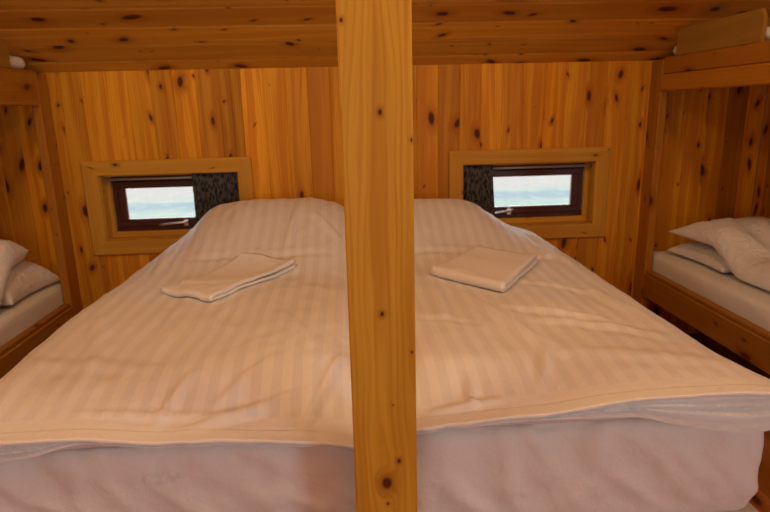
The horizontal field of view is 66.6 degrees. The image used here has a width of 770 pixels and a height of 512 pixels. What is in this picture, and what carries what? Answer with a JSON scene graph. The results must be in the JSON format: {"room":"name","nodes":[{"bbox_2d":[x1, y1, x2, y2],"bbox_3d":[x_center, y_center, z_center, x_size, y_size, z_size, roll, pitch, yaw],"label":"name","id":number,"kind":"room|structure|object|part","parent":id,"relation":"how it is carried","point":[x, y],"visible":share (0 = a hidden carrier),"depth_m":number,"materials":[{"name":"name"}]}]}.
{"room":"cabin bedroom","nodes":[
{"label":"cabin bedroom","id":0,"kind":"room"},
{"bbox_2d":[0,60,767,332],"bbox_3d":[-0.149,-0.262,3.488,5.020,1.659,0.200,-2,14,-3],"label":"wall","id":1,"kind":"structure","parent":0,"point":[287,120],"depth_m":3.29,"materials":[{"name":"brown wood"}]},
{"bbox_2d":[80,157,253,255],"bbox_3d":[-1.208,-0.302,3.398,0.924,0.530,0.218,-2,14,-3],"label":"window","id":2,"kind":"structure","parent":1,"relation":"in","point":[119,223],"depth_m":3.32,"materials":[{"name":"brown wood"}]},
{"bbox_2d":[102,176,191,180],"bbox_3d":[-1.208,-0.442,3.317,0.758,0.012,0.012,-2,14,-3],"label":"curtain rod","id":3,"kind":"object","parent":2,"relation":"attached to","point":[185,177],"visible":0.6,"depth_m":3.30,"materials":[{"name":"metal"}]},
{"bbox_2d":[191,172,239,223],"bbox_3d":[-0.958,-0.295,3.344,0.264,0.357,0.041,-2,14,-3],"label":"curtain","id":4,"kind":"object","parent":3,"relation":"hanging from","point":[210,190],"visible":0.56,"depth_m":3.32,"materials":[{"name":"black fabric"}]},
{"bbox_3d":[-1.211,-0.317,3.439,0.712,0.322,0.070,-2,14,-3],"label":"frame","id":5,"kind":"part","parent":2,"relation":"part of","materials":[{"name":"red paint"}]},
{"bbox_3d":[-1.209,-0.312,3.414,0.652,0.266,0.042,-2,14,-3],"label":"sash","id":6,"kind":"part","parent":2,"relation":"part of","materials":[{"name":"red paint"}]},
{"bbox_3d":[-1.220,-0.189,3.381,0.167,0.025,0.016,-3,14,-7],"label":"lever","id":7,"kind":"part","parent":2,"relation":"part of","materials":[{"name":"silver metal"}]},
{"bbox_2d":[449,147,610,238],"bbox_3d":[0.832,-0.380,3.514,0.939,0.530,0.218,-2,14,-3],"label":"window","id":8,"kind":"structure","parent":1,"relation":"in","point":[578,210],"depth_m":3.47,"materials":[{"name":"brown wood"}]},
{"bbox_3d":[0.686,-0.262,3.490,0.167,0.025,0.016,-3,14,-7],"label":"lever","id":9,"kind":"part","parent":8,"relation":"part of","materials":[{"name":"silver metal"}]},
{"bbox_3d":[0.831,-0.391,3.530,0.667,0.266,0.042,-2,14,-3],"label":"sash","id":10,"kind":"part","parent":8,"relation":"part of","materials":[{"name":"red paint"}]},
{"bbox_3d":[0.829,-0.395,3.556,0.727,0.322,0.070,-2,14,-3],"label":"frame","id":11,"kind":"part","parent":8,"relation":"part of","materials":[{"name":"red paint"}]},
{"bbox_2d":[493,164,591,168],"bbox_3d":[0.831,-0.520,3.433,0.773,0.012,0.012,-2,14,-3],"label":"curtain rod","id":12,"kind":"object","parent":8,"relation":"attached to","point":[586,165],"visible":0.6,"depth_m":3.43,"materials":[{"name":"metal"}]},
{"bbox_2d":[463,165,494,216],"bbox_3d":[0.551,-0.353,3.430,0.197,0.357,0.041,-2,14,-3],"label":"curtain","id":13,"kind":"object","parent":12,"relation":"hanging from","point":[478,188],"visible":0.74,"depth_m":3.41,"materials":[{"name":"black fabric"}]},
{"bbox_2d":[0,0,769,72],"bbox_3d":[-0.010,-1.282,0.377,5.020,1.861,5.522,-2,14,-3],"label":"ceiling","id":14,"kind":"structure","parent":0,"point":[55,36],"depth_m":2.89,"materials":[{"name":"brown wood"}]},
{"bbox_2d":[686,332,769,511],"bbox_3d":[0.073,1.269,1.060,5.070,0.140,5.670,-2,14,-3],"label":"floor","id":15,"kind":"structure","parent":0,"point":[760,501],"depth_m":2.47,"materials":[{"name":"brown wood"}]},
{"bbox_2d":[0,39,82,378],"bbox_3d":[-2.064,0.048,2.198,0.724,1.775,2.199,-2,14,-3],"label":"bunk bed","id":16,"kind":"object","parent":15,"relation":"on","point":[18,87],"visible":0.78,"depth_m":3.08,"materials":[{"name":"brown wood"}]},
{"bbox_2d":[9,56,24,68],"bbox_3d":[-2.090,-0.726,2.010,0.693,0.071,1.931,-2,14,-3],"label":"mattress","id":17,"kind":"object","parent":16,"relation":"on","point":[16,62],"visible":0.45,"depth_m":2.88,"materials":[{"name":"white fabric"}]},
{"bbox_3d":[-1.741,-0.621,2.052,0.045,0.173,1.956,-2,14,-3],"label":"rail","id":18,"kind":"part","parent":16,"relation":"part of","materials":[{"name":"brown wood"}]},
{"bbox_2d":[0,282,63,346],"bbox_3d":[-2.076,0.498,2.369,0.670,0.211,2.040,-2,14,-3],"label":"mattress","id":19,"kind":"object","parent":16,"relation":"on","point":[16,318],"visible":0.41,"depth_m":2.96,"materials":[{"name":"white fabric"}]},
{"bbox_2d":[0,240,28,305],"bbox_3d":[-2.107,0.136,2.682,0.600,0.333,0.740,-3,14,-7],"label":"duvet","id":20,"kind":"object","parent":19,"relation":"on","point":[11,253],"visible":1,"depth_m":2.87,"materials":[{"name":"white fabric"}]},
{"bbox_2d":[1,261,59,305],"bbox_3d":[-2.118,0.128,3.041,0.620,0.176,0.450,-1,14,0],"label":"pillow","id":21,"kind":"object","parent":19,"relation":"on","point":[26,277],"visible":0.84,"depth_m":3.04,"materials":[{"name":"white fabric"}]},
{"bbox_3d":[-1.712,0.589,2.356,0.045,0.141,1.956,-2,14,-3],"label":"rail","id":22,"kind":"part","parent":16,"relation":"part of","materials":[{"name":"brown wood"}]},
{"bbox_3d":[-1.804,-0.720,3.097,0.045,0.473,0.121,-2,14,-3],"label":"post","id":23,"kind":"part","parent":16,"relation":"part of","materials":[{"name":"brown wood"}]},
{"bbox_3d":[-1.785,0.077,3.296,0.045,1.170,0.121,-2,14,-3],"label":"post","id":24,"kind":"part","parent":16,"relation":"part of","materials":[{"name":"brown wood"}]},
{"bbox_2d":[336,0,416,511],"bbox_3d":[-0.018,-0.277,1.171,0.140,2.808,0.083,-2,14,-3],"label":"timber post","id":25,"kind":"object","parent":15,"relation":"on","point":[374,37],"visible":1,"depth_m":1.19,"materials":[{"name":"brown wood"}]},
{"bbox_2d":[633,8,769,374],"bbox_3d":[1.930,-0.112,2.424,0.700,1.788,2.199,-2,14,-3],"label":"bunk bed","id":26,"kind":"object","parent":15,"relation":"on","point":[730,51],"visible":0.77,"depth_m":2.87,"materials":[{"name":"brown wood"}]},
{"bbox_3d":[1.548,-0.050,3.487,0.045,1.170,0.121,-2,14,-3],"label":"post","id":27,"kind":"part","parent":26,"relation":"part of","materials":[{"name":"brown wood"}]},
{"bbox_3d":[1.529,-0.848,3.287,0.045,0.473,0.121,-2,14,-3],"label":"post","id":28,"kind":"part","parent":26,"relation":"part of","materials":[{"name":"brown wood"}]},
{"bbox_3d":[1.620,0.407,2.532,0.045,0.138,1.956,-2,14,-3],"label":"rail","id":29,"kind":"part","parent":26,"relation":"part of","materials":[{"name":"brown wood"}]},
{"bbox_2d":[652,251,769,331],"bbox_3d":[1.960,0.293,2.587,0.639,0.197,2.041,-2,14,-3],"label":"mattress","id":30,"kind":"object","parent":26,"relation":"on","point":[751,302],"visible":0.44,"depth_m":2.91,"materials":[{"name":"white fabric"}]},
{"bbox_2d":[667,241,730,272],"bbox_3d":[1.940,-0.019,3.202,0.550,0.106,0.490,-3,14,-6],"label":"pillow","id":31,"kind":"object","parent":30,"relation":"on","point":[706,254],"visible":0.31,"depth_m":3.17,"materials":[{"name":"white fabric"}]},
{"bbox_2d":[668,216,769,291],"bbox_3d":[1.960,-0.012,2.854,0.560,0.261,1.100,-3,14,-7],"label":"duvet","id":32,"kind":"object","parent":30,"relation":"on","point":[743,243],"visible":1,"depth_m":2.93,"materials":[{"name":"white fabric"}]},
{"bbox_3d":[1.590,-0.709,2.252,0.047,0.087,1.956,-2,14,-3],"label":"rail","id":33,"kind":"part","parent":26,"relation":"part of","materials":[{"name":"brown wood"}]},
{"bbox_3d":[1.595,-0.796,2.230,0.037,0.089,1.956,-2,14,-3],"label":"rail","id":34,"kind":"part","parent":26,"relation":"part of","materials":[{"name":"brown wood"}]},
{"bbox_2d":[673,27,769,54],"bbox_3d":[1.925,-0.882,2.237,0.658,0.066,1.937,-2,14,-3],"label":"mattress","id":35,"kind":"object","parent":26,"relation":"on","point":[767,37],"visible":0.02,"depth_m":2.44,"materials":[{"name":"white fabric"}]},
{"bbox_2d":[723,502,757,511],"bbox_3d":[0.463,0.642,2.572,1.048,0.322,2.039,-2,14,-3],"label":"bed base","id":36,"kind":"object","parent":15,"relation":"on","point":[748,508],"visible":0.02,"depth_m":1.62,"materials":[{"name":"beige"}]},
{"bbox_2d":[416,418,763,511],"bbox_3d":[0.434,0.333,2.503,1.007,0.314,2.069,-2,14,-3],"label":"mattress","id":37,"kind":"object","parent":36,"relation":"on","point":[630,464],"visible":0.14,"depth_m":1.51,"materials":[{"name":"fabric"}]},
{"bbox_2d":[414,198,769,434],"bbox_3d":[0.449,0.041,2.389,1.070,0.336,2.087,-2,14,-3],"label":"duvet","id":38,"kind":"object","parent":37,"relation":"on","point":[562,344],"visible":0.64,"depth_m":1.64,"materials":[{"name":"fabric"}]},
{"bbox_2d":[430,246,537,292],"bbox_3d":[0.415,0.044,2.480,0.338,0.070,0.482,6,16,29],"label":"folded towel","id":39,"kind":"object","parent":38,"relation":"on","point":[484,267],"visible":1,"depth_m":2.41,"materials":[{"name":"white fabric"}]},
{"bbox_3d":[-0.588,0.683,2.512,0.999,0.322,2.039,-2,14,-3],"label":"bed base","id":40,"kind":"object","parent":15,"relation":"on","visible":0},
{"bbox_2d":[0,445,355,511],"bbox_3d":[-0.594,0.371,2.444,0.998,0.315,2.068,-2,14,-3],"label":"mattress","id":41,"kind":"object","parent":40,"relation":"on","point":[212,478],"visible":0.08,"depth_m":1.44,"materials":[{"name":"fabric"}]},
{"bbox_2d":[0,197,353,462],"bbox_3d":[-0.631,0.079,2.332,1.076,0.370,2.070,-2,14,-3],"label":"duvet","id":42,"kind":"object","parent":41,"relation":"on","point":[264,363],"visible":0.82,"depth_m":1.66,"materials":[{"name":"fabric"}]},
{"bbox_2d":[160,253,296,300],"bbox_3d":[-0.627,0.077,2.405,0.263,0.078,0.503,7,16,30],"label":"folded towel","id":43,"kind":"object","parent":42,"relation":"on","point":[246,269],"visible":1,"depth_m":2.37,"materials":[{"name":"white fabric"}]},
{"bbox_2d":[751,85,769,217],"bbox_3d":[2.433,-0.535,0.726,0.138,3.412,5.350,-2,14,-3],"label":"wall","id":44,"kind":"structure","parent":0,"point":[761,202],"depth_m":3.41,"materials":[{"name":"brown wood"}]},
{"label":"outside","id":45,"kind":"structure","parent":0,"visible":0},
{"bbox_2d":[126,175,569,218],"bbox_3d":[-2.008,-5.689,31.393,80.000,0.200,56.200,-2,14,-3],"label":"window panes","id":46,"kind":"structure","parent":45,"point":[165,202],"depth_m":13.75,"materials":[{"name":"clear glass"}]}
]}

